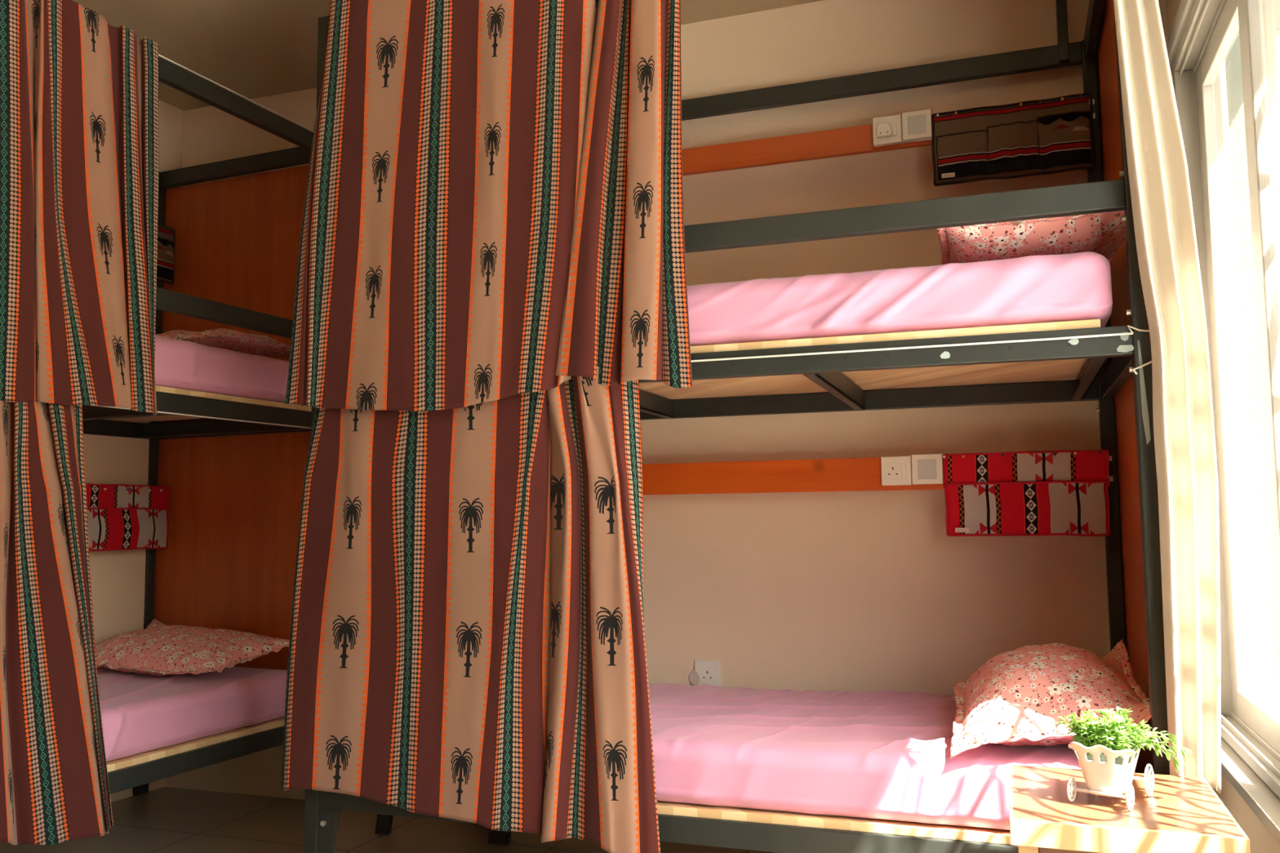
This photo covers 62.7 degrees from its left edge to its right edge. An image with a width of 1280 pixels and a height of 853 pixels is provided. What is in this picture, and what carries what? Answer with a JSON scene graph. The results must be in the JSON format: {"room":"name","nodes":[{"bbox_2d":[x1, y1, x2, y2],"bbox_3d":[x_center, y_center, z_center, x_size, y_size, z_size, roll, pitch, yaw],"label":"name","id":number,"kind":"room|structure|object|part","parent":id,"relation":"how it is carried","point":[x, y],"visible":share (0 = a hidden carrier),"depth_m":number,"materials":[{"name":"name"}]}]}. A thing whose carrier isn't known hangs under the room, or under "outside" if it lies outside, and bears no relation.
{"room":"dormitory","nodes":[
{"label":"dormitory","id":0,"kind":"room"},
{"bbox_2d":[83,99,183,802],"bbox_3d":[-2.942,-0.130,2.084,0.175,2.770,5.300,-3,-5,23],"label":"wall","id":1,"kind":"structure","parent":0,"point":[117,577],"depth_m":4.04,"materials":[{"name":"paint"}]},
{"bbox_2d":[0,786,774,852],"bbox_3d":[-1.360,1.235,1.394,4.820,0.100,5.310,-2,-5,19],"label":"floor","id":2,"kind":"structure","parent":0,"point":[165,820],"depth_m":3.54,"materials":[{"name":"tile"}]},
{"bbox_2d":[81,56,313,796],"bbox_3d":[-1.945,0.101,3.105,0.906,2.468,2.080,-3,-5,23],"label":"bunk bed","id":3,"kind":"object","parent":2,"relation":"on","point":[228,562],"visible":0.34,"depth_m":4.03,"materials":[{"name":"black paint"}]},
{"bbox_2d":[0,0,159,416],"bbox_3d":[-1.571,-0.609,2.829,0.050,1.128,0.726,-3,-5,23],"label":"curtain","id":4,"kind":"object","parent":3,"relation":"hanging from","point":[79,159],"visible":1,"depth_m":2.87,"materials":[{"name":"fabric"}]},
{"bbox_3d":[-2.352,-0.055,3.281,0.030,0.062,1.980,-3,-5,23],"label":"rail","id":5,"kind":"part","parent":3,"relation":"part of","materials":[{"name":"black metal"}]},
{"bbox_2d":[85,483,169,551],"bbox_3d":[-1.939,0.340,3.939,0.033,0.249,0.457,-3,-5,23],"label":"pocket organiser","id":6,"kind":"object","parent":3,"relation":"attached to","point":[121,519],"visible":0.76,"depth_m":3.96,"materials":[{"name":"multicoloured fabric"}]},
{"bbox_3d":[-1.949,0.269,3.949,0.012,0.105,0.457,-3,-5,23],"label":"trim","id":7,"kind":"part","parent":6,"relation":"part of","materials":[{"name":"red fabric"}]},
{"bbox_3d":[-1.942,0.384,3.934,0.020,0.161,0.450,-3,-5,23],"label":"trim","id":8,"kind":"part","parent":6,"relation":"part of","materials":[{"name":"red fabric"}]},
{"bbox_3d":[-1.949,1.276,4.045,0.010,0.288,0.062,-3,-5,23],"label":"foot plate","id":9,"kind":"part","parent":3,"relation":"part of","materials":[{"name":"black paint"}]},
{"bbox_3d":[-1.952,0.195,4.191,0.040,2.468,0.040,-3,-5,23],"label":"post","id":10,"kind":"part","parent":3,"relation":"part of","materials":[{"name":"black metal"}]},
{"bbox_2d":[156,223,175,284],"bbox_3d":[-1.956,-0.700,4.021,0.030,0.234,0.457,-3,-5,23],"label":"pocket organiser","id":11,"kind":"object","parent":3,"relation":"attached to","point":[166,235],"visible":0.28,"depth_m":4.18,"materials":[{"name":"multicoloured fabric"}]},
{"bbox_3d":[-1.901,-0.669,4.155,0.013,0.160,0.149,-3,-5,23],"label":"trim","id":12,"kind":"part","parent":11,"relation":"part of","materials":[{"name":"brown fabric"}]},
{"bbox_2d":[97,666,287,761],"bbox_3d":[-1.922,0.879,3.005,0.836,0.163,1.970,-3,-5,23],"label":"mattress","id":13,"kind":"object","parent":3,"relation":"on","point":[140,713],"visible":0.5,"depth_m":3.31,"materials":[{"name":"pink fabric"}]},
{"bbox_2d":[94,618,289,675],"bbox_3d":[-1.645,0.786,3.732,0.769,0.146,0.446,-3,-6,26],"label":"pillow","id":14,"kind":"object","parent":13,"relation":"on","point":[160,649],"visible":0.9,"depth_m":3.60,"materials":[{"name":"fabric"}]},
{"bbox_3d":[-1.544,0.994,2.850,0.030,0.060,1.980,-3,-5,23],"label":"rail","id":15,"kind":"part","parent":3,"relation":"part of","materials":[{"name":"black paint"}]},
{"bbox_3d":[-1.555,-0.092,2.944,0.030,0.062,1.980,-3,-5,23],"label":"rail","id":16,"kind":"part","parent":3,"relation":"part of","materials":[{"name":"black metal"}]},
{"bbox_2d":[97,405,311,428],"bbox_3d":[-1.506,-0.057,2.994,0.005,0.007,1.905,-3,-5,23],"label":"string","id":17,"kind":"object","parent":3,"relation":"attached to","point":[98,406],"visible":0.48,"depth_m":3.36,"materials":[{"name":"white"}]},
{"bbox_2d":[0,400,113,845],"bbox_3d":[-1.577,0.500,2.724,0.035,1.232,0.571,-3,-5,23],"label":"curtain","id":18,"kind":"object","parent":17,"relation":"hanging from","point":[55,788],"visible":0.98,"depth_m":2.75,"materials":[{"name":"fabric"}]},
{"bbox_3d":[-1.558,-0.407,2.972,0.030,0.062,1.980,-3,-5,23],"label":"guard rail","id":19,"kind":"part","parent":3,"relation":"part of","materials":[{"name":"black metal"}]},
{"bbox_2d":[155,335,301,404],"bbox_3d":[-1.925,-0.207,3.095,0.813,0.160,1.971,-3,-5,23],"label":"mattress","id":20,"kind":"object","parent":3,"relation":"on","point":[179,363],"visible":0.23,"depth_m":3.40,"materials":[{"name":"pink fabric"}]},
{"bbox_2d":[155,328,290,357],"bbox_3d":[-1.575,-0.293,3.814,0.652,0.104,0.433,-2,-5,19],"label":"pillow","id":21,"kind":"object","parent":20,"relation":"on","point":[221,338],"visible":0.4,"depth_m":3.64,"materials":[{"name":"fabric"}]},
{"bbox_3d":[-1.558,0.003,4.039,0.820,0.062,0.030,-3,-5,23],"label":"rail","id":22,"kind":"part","parent":3,"relation":"part of","materials":[{"name":"black metal"}]},
{"bbox_3d":[-1.546,0.067,4.060,0.898,2.117,0.014,-3,-5,23],"label":"headboard","id":23,"kind":"part","parent":3,"relation":"part of","materials":[{"name":"brown wood"}]},
{"bbox_3d":[-1.569,-1.022,4.128,0.820,0.063,0.030,-3,-5,23],"label":"rail","id":24,"kind":"part","parent":3,"relation":"part of","materials":[{"name":"black metal"}]},
{"bbox_2d":[158,53,313,131],"bbox_3d":[-1.545,-1.151,3.044,0.005,0.005,2.000,-3,-5,23],"label":"string","id":25,"kind":"object","parent":3,"relation":"attached to","point":[179,64],"visible":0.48,"depth_m":3.48,"materials":[{"name":"white"}]},
{"bbox_3d":[-1.565,-1.117,3.033,0.030,0.063,1.980,-3,-5,23],"label":"rail","id":26,"kind":"part","parent":3,"relation":"part of","materials":[{"name":"black metal"}]},
{"bbox_2d":[374,813,393,835],"bbox_3d":[-0.846,0.675,3.389,0.224,1.350,0.379,-2,-5,19],"label":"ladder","id":27,"kind":"object","parent":2,"relation":"on","point":[384,822],"visible":0.07,"depth_m":3.52,"materials":[{"name":"black metal"}]},
{"bbox_2d":[488,830,608,852],"bbox_3d":[0.007,1.313,3.250,1.037,0.034,0.054,-2,-5,17],"label":"frame","id":28,"kind":"object","parent":2,"relation":"on","point":[498,837],"visible":0.94,"depth_m":3.38,"materials":[{"name":"black plastic"}]},
{"bbox_2d":[303,0,1169,852],"bbox_3d":[0.254,-0.072,2.985,2.114,2.745,0.971,-2,-5,19],"label":"bunk bed","id":29,"kind":"object","parent":2,"relation":"on","point":[845,380],"visible":0.43,"depth_m":2.74,"materials":[{"name":"black paint"}]},
{"bbox_3d":[-0.875,0.070,2.883,0.040,2.468,0.040,-2,-5,19],"label":"post","id":30,"kind":"part","parent":29,"relation":"part of","materials":[{"name":"black metal"}]},
{"bbox_3d":[-0.820,1.153,2.760,0.062,0.288,0.010,-2,-5,19],"label":"foot plate","id":31,"kind":"part","parent":29,"relation":"part of","materials":[{"name":"black paint"}]},
{"bbox_2d":[280,366,660,852],"bbox_3d":[-0.451,0.459,2.642,1.048,1.177,0.066,-2,-5,20],"label":"curtain","id":32,"kind":"object","parent":29,"relation":"hanging from","point":[468,644],"visible":0.94,"depth_m":2.60,"materials":[{"name":"fabric"}]},
{"bbox_2d":[284,0,692,411],"bbox_3d":[-0.414,-0.620,2.682,1.131,1.158,0.074,-2,-5,19],"label":"curtain","id":33,"kind":"object","parent":29,"relation":"hanging from","point":[493,209],"visible":1,"depth_m":2.65,"materials":[{"name":"fabric"}]},
{"bbox_3d":[0.102,0.943,2.462,2.015,0.060,0.030,-2,-5,19],"label":"rail","id":34,"kind":"part","parent":29,"relation":"part of","materials":[{"name":"black paint"}]},
{"bbox_2d":[648,683,1088,830],"bbox_3d":[0.244,0.850,2.893,1.977,0.156,0.913,-2,-5,19],"label":"mattress","id":35,"kind":"object","parent":29,"relation":"on","point":[886,755],"visible":0.44,"depth_m":2.44,"materials":[{"name":"pink fabric"}]},
{"bbox_2d":[950,639,1151,758],"bbox_3d":[0.986,0.638,2.550,0.474,0.208,0.737,-2,-5,19],"label":"pillow","id":36,"kind":"object","parent":35,"relation":"on","point":[1017,697],"visible":0.84,"depth_m":2.35,"materials":[{"name":"fabric"}]},
{"bbox_3d":[0.401,-0.070,3.432,2.015,0.062,0.030,-2,-5,19],"label":"rail","id":37,"kind":"part","parent":29,"relation":"part of","materials":[{"name":"black metal"}]},
{"bbox_3d":[0.390,-1.095,3.521,2.015,0.063,0.030,-2,-5,19],"label":"rail","id":38,"kind":"part","parent":29,"relation":"part of","materials":[{"name":"black metal"}]},
{"bbox_3d":[0.091,-0.143,2.556,2.015,0.062,0.030,-2,-5,19],"label":"rail","id":39,"kind":"part","parent":29,"relation":"part of","materials":[{"name":"black metal"}]},
{"bbox_2d":[880,456,911,485],"bbox_3d":[0.777,0.135,3.187,0.088,0.088,0.015,-2,-5,19],"label":"wall socket","id":40,"kind":"object","parent":29,"relation":"attached to","point":[895,470],"visible":1,"depth_m":3.18,"materials":[{"name":"beige plastic"}]},
{"bbox_2d":[902,463,906,478],"bbox_3d":[0.797,0.134,3.174,0.011,0.044,0.003,-2,-5,19],"label":"switch","id":41,"kind":"object","parent":40,"relation":"attached to","point":[904,465],"depth_m":3.17,"materials":[{"name":"beige plastic"}]},
{"bbox_2d":[686,251,1112,365],"bbox_3d":[0.231,-0.239,2.982,1.976,0.160,0.902,-2,-5,19],"label":"mattress","id":42,"kind":"object","parent":29,"relation":"on","point":[1072,286],"visible":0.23,"depth_m":2.39,"materials":[{"name":"pink fabric"}]},
{"bbox_2d":[937,210,1125,264],"bbox_3d":[0.997,-0.445,2.695,0.459,0.175,0.689,-2,-5,15],"label":"pillow","id":43,"kind":"object","parent":42,"relation":"on","point":[1102,233],"visible":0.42,"depth_m":2.44,"materials":[{"name":"fabric"}]},
{"bbox_3d":[0.088,-0.458,2.584,2.015,0.062,0.030,-2,-5,19],"label":"guard rail","id":44,"kind":"part","parent":29,"relation":"part of","materials":[{"name":"black metal"}]},
{"bbox_2d":[691,324,1151,374],"bbox_3d":[0.094,-0.123,2.531,2.125,0.107,0.012,-2,-5,19],"label":"string","id":45,"kind":"object","parent":29,"relation":"attached to","point":[1131,332],"visible":0.63,"depth_m":2.33,"materials":[{"name":"white"}]},
{"bbox_2d":[911,453,942,484],"bbox_3d":[0.863,0.128,3.158,0.090,0.090,0.014,-2,-5,19],"label":"light switch","id":46,"kind":"object","parent":29,"relation":"attached to","point":[926,468],"visible":1,"depth_m":3.15,"materials":[{"name":"beige plastic"}]},
{"bbox_2d":[931,93,1095,186],"bbox_3d":[1.110,-0.859,3.144,0.457,0.234,0.030,-2,-5,19],"label":"pocket organiser","id":47,"kind":"object","parent":29,"relation":"attached to","point":[1052,135],"visible":1,"depth_m":3.14,"materials":[{"name":"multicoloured fabric"}]},
{"bbox_3d":[0.980,-0.825,3.190,0.156,0.140,0.015,-2,-5,19],"label":"trim","id":48,"kind":"part","parent":47,"relation":"part of","materials":[{"name":"brown fabric"}]},
{"bbox_3d":[1.117,-0.836,3.143,0.151,0.151,0.014,-2,-5,19],"label":"trim","id":49,"kind":"part","parent":47,"relation":"part of","materials":[{"name":"brown fabric"}]},
{"bbox_3d":[1.251,-0.846,3.096,0.149,0.160,0.013,-2,-5,19],"label":"trim","id":50,"kind":"part","parent":47,"relation":"part of","materials":[{"name":"brown fabric"}]},
{"bbox_2d":[942,448,1111,536],"bbox_3d":[1.119,0.195,3.051,0.457,0.249,0.034,-2,-5,19],"label":"pocket organiser","id":51,"kind":"object","parent":29,"relation":"attached to","point":[1015,493],"visible":1,"depth_m":3.05,"materials":[{"name":"red fabric"}]},
{"bbox_3d":[1.121,0.124,3.066,0.457,0.105,0.012,-2,-5,19],"label":"trim","id":52,"kind":"part","parent":51,"relation":"part of","materials":[{"name":"red fabric"}]},
{"bbox_3d":[1.118,0.239,3.050,0.450,0.161,0.020,-2,-5,19],"label":"trim","id":53,"kind":"part","parent":51,"relation":"part of","materials":[{"name":"red fabric"}]},
{"bbox_3d":[1.204,-1.171,2.744,0.030,0.063,0.885,-2,-5,19],"label":"rail","id":54,"kind":"part","parent":29,"relation":"part of","materials":[{"name":"black metal"}]},
{"bbox_3d":[1.370,0.063,3.074,0.040,2.468,0.040,-2,-5,19],"label":"post","id":55,"kind":"part","parent":29,"relation":"part of","materials":[{"name":"black metal"}]},
{"bbox_3d":[1.215,-0.146,2.655,0.030,0.062,0.885,-2,-5,19],"label":"rail","id":56,"kind":"part","parent":29,"relation":"part of","materials":[{"name":"black metal"}]},
{"bbox_3d":[1.242,-0.215,2.651,0.014,2.377,0.963,-2,-5,19],"label":"headboard","id":57,"kind":"part","parent":29,"relation":"part of","materials":[{"name":"brown wood"}]},
{"bbox_3d":[1.063,-0.009,2.205,0.040,2.468,0.040,-2,-5,19],"label":"post","id":58,"kind":"part","parent":29,"relation":"part of","materials":[{"name":"black metal"}]},
{"bbox_2d":[1009,764,1250,852],"bbox_3d":[0.866,0.939,1.891,0.358,0.530,0.418,-2,-5,19],"label":"bedside table","id":59,"kind":"object","parent":2,"relation":"on","point":[1182,814],"visible":0.98,"depth_m":1.78,"materials":[{"name":"brown wood"}]},
{"bbox_3d":[0.666,0.952,1.777,0.032,0.488,0.032,-2,-5,19],"label":"leg","id":60,"kind":"part","parent":59,"relation":"part of","materials":[{"name":"brown wood"}]},
{"bbox_3d":[0.867,0.791,1.911,0.270,0.147,0.343,-2,-5,19],"label":"drawer","id":61,"kind":"part","parent":59,"relation":"part of","materials":[{"name":"brown wood"}]},
{"bbox_2d":[1054,706,1191,811],"bbox_3d":[0.872,0.593,1.889,0.212,0.158,0.176,-5,-6,39],"label":"planter","id":62,"kind":"object","parent":59,"relation":"on","point":[1108,770],"visible":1,"depth_m":1.86,"materials":[{"name":"white plastic"}]},
{"bbox_2d":[1068,732,1144,797],"bbox_3d":[0.849,0.609,1.903,0.138,0.095,0.179,-2,-5,19],"label":"basket","id":63,"kind":"object","parent":62,"relation":"on","point":[1108,770],"depth_m":1.86,"materials":[{"name":"white plastic"}]},
{"bbox_2d":[72,0,822,110],"bbox_3d":[-1.389,-1.625,1.642,4.820,0.100,5.310,-2,-5,19],"label":"ceiling","id":64,"kind":"structure","parent":0,"point":[253,49],"depth_m":3.71,"materials":[{"name":"paint"}]},
{"bbox_2d":[164,0,1168,799],"bbox_3d":[-0.534,0.003,3.896,4.820,2.770,0.150,-2,-5,19],"label":"wall","id":65,"kind":"structure","parent":0,"point":[842,591],"depth_m":3.41,"materials":[{"name":"paint"}]},
{"bbox_2d":[688,670,701,685],"bbox_3d":[0.188,0.836,3.494,0.054,0.054,0.035,-3,-6,29],"label":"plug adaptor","id":66,"kind":"object","parent":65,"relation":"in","point":[695,678],"visible":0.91,"depth_m":3.48,"materials":[{"name":"beige plastic"}]},
{"bbox_2d":[694,660,720,687],"bbox_3d":[0.224,0.820,3.475,0.088,0.088,0.010,-2,-5,19],"label":"wall socket","id":67,"kind":"object","parent":65,"relation":"attached to","point":[709,672],"visible":0.8,"depth_m":3.47,"materials":[{"name":"beige plastic"}]},
{"bbox_2d":[874,115,932,146],"bbox_3d":[0.814,-0.923,3.263,0.175,0.088,0.014,-2,-5,19],"label":"box","id":68,"kind":"object","parent":65,"relation":"attached to","point":[925,139],"visible":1,"depth_m":3.25,"materials":[{"name":"beige plastic"}]},
{"bbox_2d":[872,114,902,146],"bbox_3d":[0.767,-0.920,3.264,0.087,0.087,0.015,-2,-5,19],"label":"wall socket","id":69,"kind":"object","parent":68,"relation":"attached to","point":[895,121],"visible":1,"depth_m":3.26,"materials":[{"name":"beige plastic"}]},
{"bbox_2d":[875,122,892,137],"bbox_3d":[0.755,-0.918,3.252,0.048,0.044,0.016,-2,-5,19],"label":"plug","id":70,"kind":"object","parent":69,"relation":"attached to","point":[883,130],"visible":1,"depth_m":3.25,"materials":[{"name":"beige plastic"}]},
{"bbox_2d":[893,121,897,135],"bbox_3d":[0.788,-0.921,3.250,0.011,0.044,0.003,-2,-5,19],"label":"switch","id":71,"kind":"object","parent":69,"relation":"attached to","point":[895,123],"depth_m":3.25,"materials":[{"name":"beige plastic"}]},
{"bbox_2d":[901,108,932,141],"bbox_3d":[0.852,-0.928,3.235,0.088,0.088,0.014,-2,-5,19],"label":"switch","id":72,"kind":"object","parent":68,"relation":"attached to","point":[916,125],"visible":1,"depth_m":3.23,"materials":[{"name":"beige plastic"}]},
{"bbox_2d":[1165,0,1279,852],"bbox_3d":[0.825,-0.289,0.695,0.120,2.770,5.010,-2,-5,19],"label":"wall","id":73,"kind":"structure","parent":0,"point":[1261,840],"depth_m":2.87,"materials":[{"name":"paint"}]},
{"bbox_2d":[1166,0,1279,844],"bbox_3d":[1.028,-0.256,1.392,0.160,1.950,3.380,-2,-5,19],"label":"window","id":74,"kind":"structure","parent":73,"relation":"in","point":[1202,33],"depth_m":2.74,"materials":[{"name":"beige metal"}]},
{"bbox_3d":[0.987,-1.198,1.490,0.030,0.055,3.370,-2,-5,19],"label":"trim","id":75,"kind":"part","parent":74,"relation":"part of","materials":[{"name":"beige metal"}]},
{"bbox_3d":[1.465,-0.150,2.530,0.028,1.784,0.765,-2,-5,19],"label":"sash","id":76,"kind":"part","parent":74,"relation":"part of","materials":[{"name":"beige metal"}]},
{"bbox_3d":[0.989,0.703,1.321,0.060,0.027,3.370,-2,-5,19],"label":"sill","id":77,"kind":"part","parent":74,"relation":"part of","materials":[{"name":"beige metal"}]},
{"bbox_3d":[1.116,-0.223,1.645,0.028,1.784,1.200,-2,-5,19],"label":"sash","id":78,"kind":"part","parent":74,"relation":"part of","materials":[{"name":"beige metal"}]},
{"bbox_3d":[3.231,1.186,-0.177,4.880,0.130,10.000,-2,-5,19],"label":"ground","id":79,"kind":"structure","parent":0,"visible":0},
{"bbox_2d":[1224,0,1279,715],"bbox_3d":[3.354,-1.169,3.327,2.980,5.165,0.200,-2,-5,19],"label":"window","id":80,"kind":"structure","parent":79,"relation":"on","point":[1252,381],"depth_m":3.59,"materials":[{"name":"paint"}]},
{"bbox_3d":[0.919,-1.493,1.528,0.020,0.019,3.450,-2,-5,19],"label":"curtain rod","id":81,"kind":"object","parent":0,"visible":0},
{"bbox_2d":[1113,0,1221,794],"bbox_3d":[1.316,-0.313,2.590,0.158,2.154,1.055,-3,-6,29],"label":"window curtain","id":82,"kind":"object","parent":81,"relation":"hanging from","point":[1164,227],"visible":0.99,"depth_m":2.14,"materials":[{"name":"beige fabric"}]}
]}

